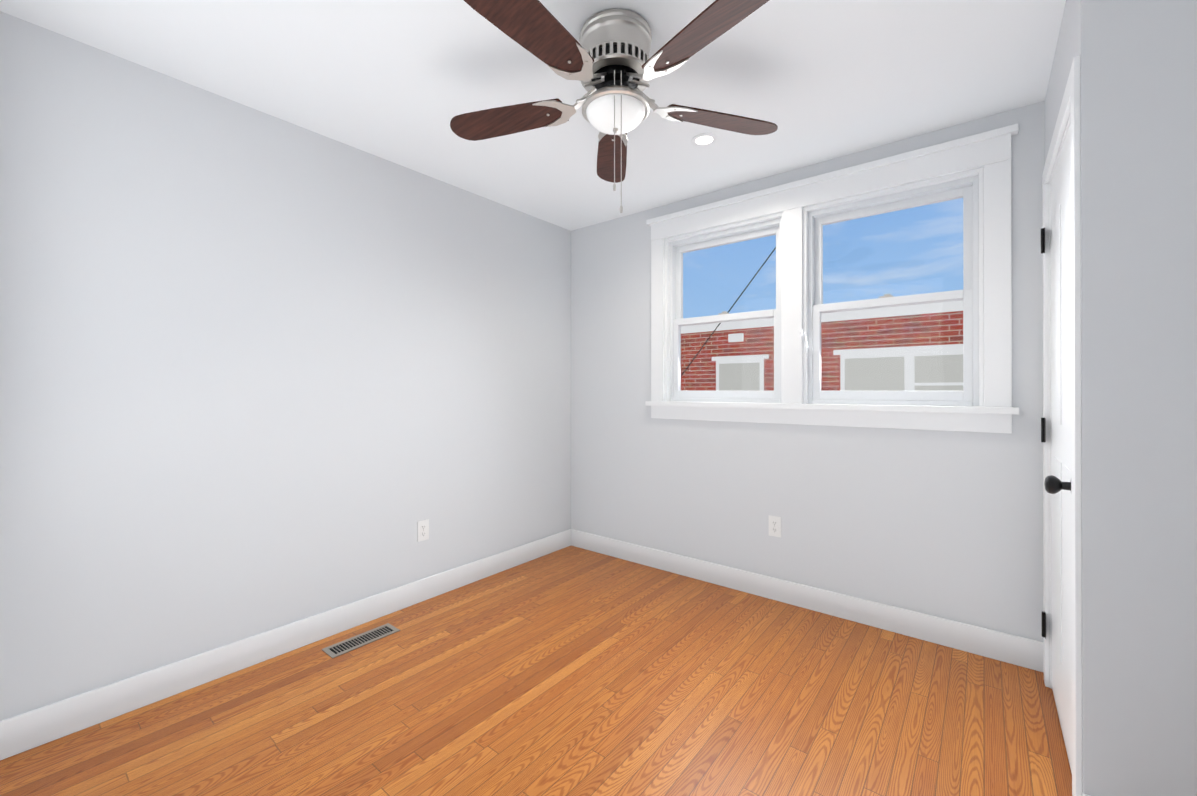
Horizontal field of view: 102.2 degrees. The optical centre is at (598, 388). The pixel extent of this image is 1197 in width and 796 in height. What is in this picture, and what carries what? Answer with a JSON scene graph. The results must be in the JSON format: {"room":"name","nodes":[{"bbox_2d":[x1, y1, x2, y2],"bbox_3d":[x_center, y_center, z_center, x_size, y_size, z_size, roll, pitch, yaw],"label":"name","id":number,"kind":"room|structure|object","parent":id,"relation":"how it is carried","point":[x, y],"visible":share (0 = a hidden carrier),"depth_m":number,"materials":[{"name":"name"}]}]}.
{"room":"empty bedroom","nodes":[
{"label":"empty bedroom","id":0,"kind":"room"},
{"bbox_2d":[0,11,570,720],"bbox_3d":[-1.178,-0.010,2.692,0.180,2.440,3.306,0,0,39],"label":"wall","id":1,"kind":"structure","parent":0,"point":[260,371],"depth_m":2.06,"materials":[{"name":"white paint"}]},
{"bbox_2d":[0,529,571,759],"bbox_3d":[-1.104,1.147,2.623,0.017,0.125,2.876,0,0,39],"label":"baseboard","id":2,"kind":"structure","parent":1,"relation":"attached to","point":[42,725],"depth_m":2.04,"materials":[{"name":"white wood"}]},
{"bbox_2d":[417,519,428,541],"bbox_3d":[-1.001,0.810,2.761,0.007,0.115,0.070,0,0,39],"label":"outlet","id":3,"kind":"object","parent":1,"relation":"attached to","point":[422,530],"visible":1,"depth_m":2.76,"materials":[{"name":"white plastic"}]},
{"bbox_2d":[0,0,1065,230],"bbox_3d":[0.272,-1.293,1.641,3.800,0.120,3.506,0,0,39],"label":"ceiling","id":4,"kind":"structure","parent":0,"point":[402,82],"depth_m":1.91,"materials":[{"name":"white paint"}]},
{"bbox_2d":[450,0,777,212],"bbox_3d":[0.036,-0.904,1.641,1.260,0.658,1.221,0,0,39],"label":"ceiling fan","id":5,"kind":"object","parent":4,"relation":"attached to","point":[610,65],"visible":1,"depth_m":1.59,"materials":[{"name":"brown wood"}]},
{"bbox_2d":[691,133,716,146],"bbox_3d":[0.522,-1.228,2.389,0.128,0.006,0.128,0,0,39],"label":"recessed light","id":6,"kind":"object","parent":4,"relation":"in","point":[704,140],"visible":1,"depth_m":2.39,"materials":[{"name":"white plastic"}]},
{"bbox_2d":[0,546,1071,795],"bbox_3d":[0.272,1.267,1.635,3.800,0.120,3.506,0,0,39],"label":"floor","id":7,"kind":"structure","parent":0,"point":[570,670],"depth_m":1.80,"materials":[{"name":"brown wood"}]},
{"bbox_2d":[322,623,399,657],"bbox_3d":[-1.136,1.207,2.324,0.116,0.004,0.320,0,0,39],"label":"floor vent","id":8,"kind":"object","parent":7,"relation":"in","point":[355,642],"visible":1,"depth_m":2.31,"materials":[{"name":"silver metal"}]},
{"bbox_2d":[571,101,1044,641],"bbox_3d":[1.184,-0.010,2.782,3.400,2.440,0.220,0,0,39],"label":"wall","id":9,"kind":"structure","parent":0,"point":[943,523],"depth_m":2.60,"materials":[{"name":"white paint"}]},
{"bbox_2d":[769,515,780,537],"bbox_3d":[1.011,0.790,2.772,0.070,0.115,0.007,0,0,39],"label":"outlet","id":10,"kind":"object","parent":9,"relation":"attached to","point":[775,526],"visible":1,"depth_m":2.77,"materials":[{"name":"white plastic"}]},
{"bbox_2d":[572,529,1043,671],"bbox_3d":[0.855,1.148,2.892,2.685,0.125,0.014,0,0,39],"label":"baseboard","id":11,"kind":"structure","parent":9,"relation":"attached to","point":[1012,649],"depth_m":2.54,"materials":[{"name":"white wood"}]},
{"bbox_2d":[645,124,1018,432],"bbox_3d":[1.159,-0.474,2.793,1.906,1.344,0.315,0,0,39],"label":"double window","id":12,"kind":"structure","parent":9,"relation":"in","point":[981,401],"depth_m":2.57,"materials":[{"name":"white wood"}]},
{"bbox_2d":[1045,0,1196,795],"bbox_3d":[1.871,-0.013,1.467,0.685,2.440,0.980,0,0,39],"label":"wall","id":13,"kind":"structure","parent":0,"point":[1138,80],"depth_m":1.23,"materials":[{"name":"white paint"}]},
{"bbox_2d":[1041,125,1071,772],"bbox_3d":[1.586,0.185,1.676,0.105,2.028,0.787,0,0,39],"label":"closet door","id":14,"kind":"structure","parent":13,"relation":"in","point":[1057,483],"depth_m":1.68,"materials":[{"name":"white wood"}]},
{"bbox_2d":[1042,55,1081,795],"bbox_3d":[1.619,0.152,1.629,0.113,2.110,0.900,0,0,39],"label":"door frame","id":15,"kind":"structure","parent":13,"relation":"attached to","point":[1070,105],"depth_m":1.34,"materials":[{"name":"white wood"}]},
{"label":"outside","id":16,"kind":"structure","parent":0,"visible":0},
{"bbox_2d":[681,248,775,375],"bbox_3d":[0.902,-0.397,4.018,1.826,2.165,0.009,0,0,39],"label":"wire","id":17,"kind":"object","parent":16,"point":[729,310],"depth_m":3.88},
{"bbox_2d":[681,300,962,390],"bbox_3d":[3.884,1.521,7.288,20.000,5.400,0.360,0,0,39],"label":"building","id":18,"kind":"structure","parent":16,"point":[851,341],"depth_m":7.16,"materials":[{"name":"red brick"}]}
]}

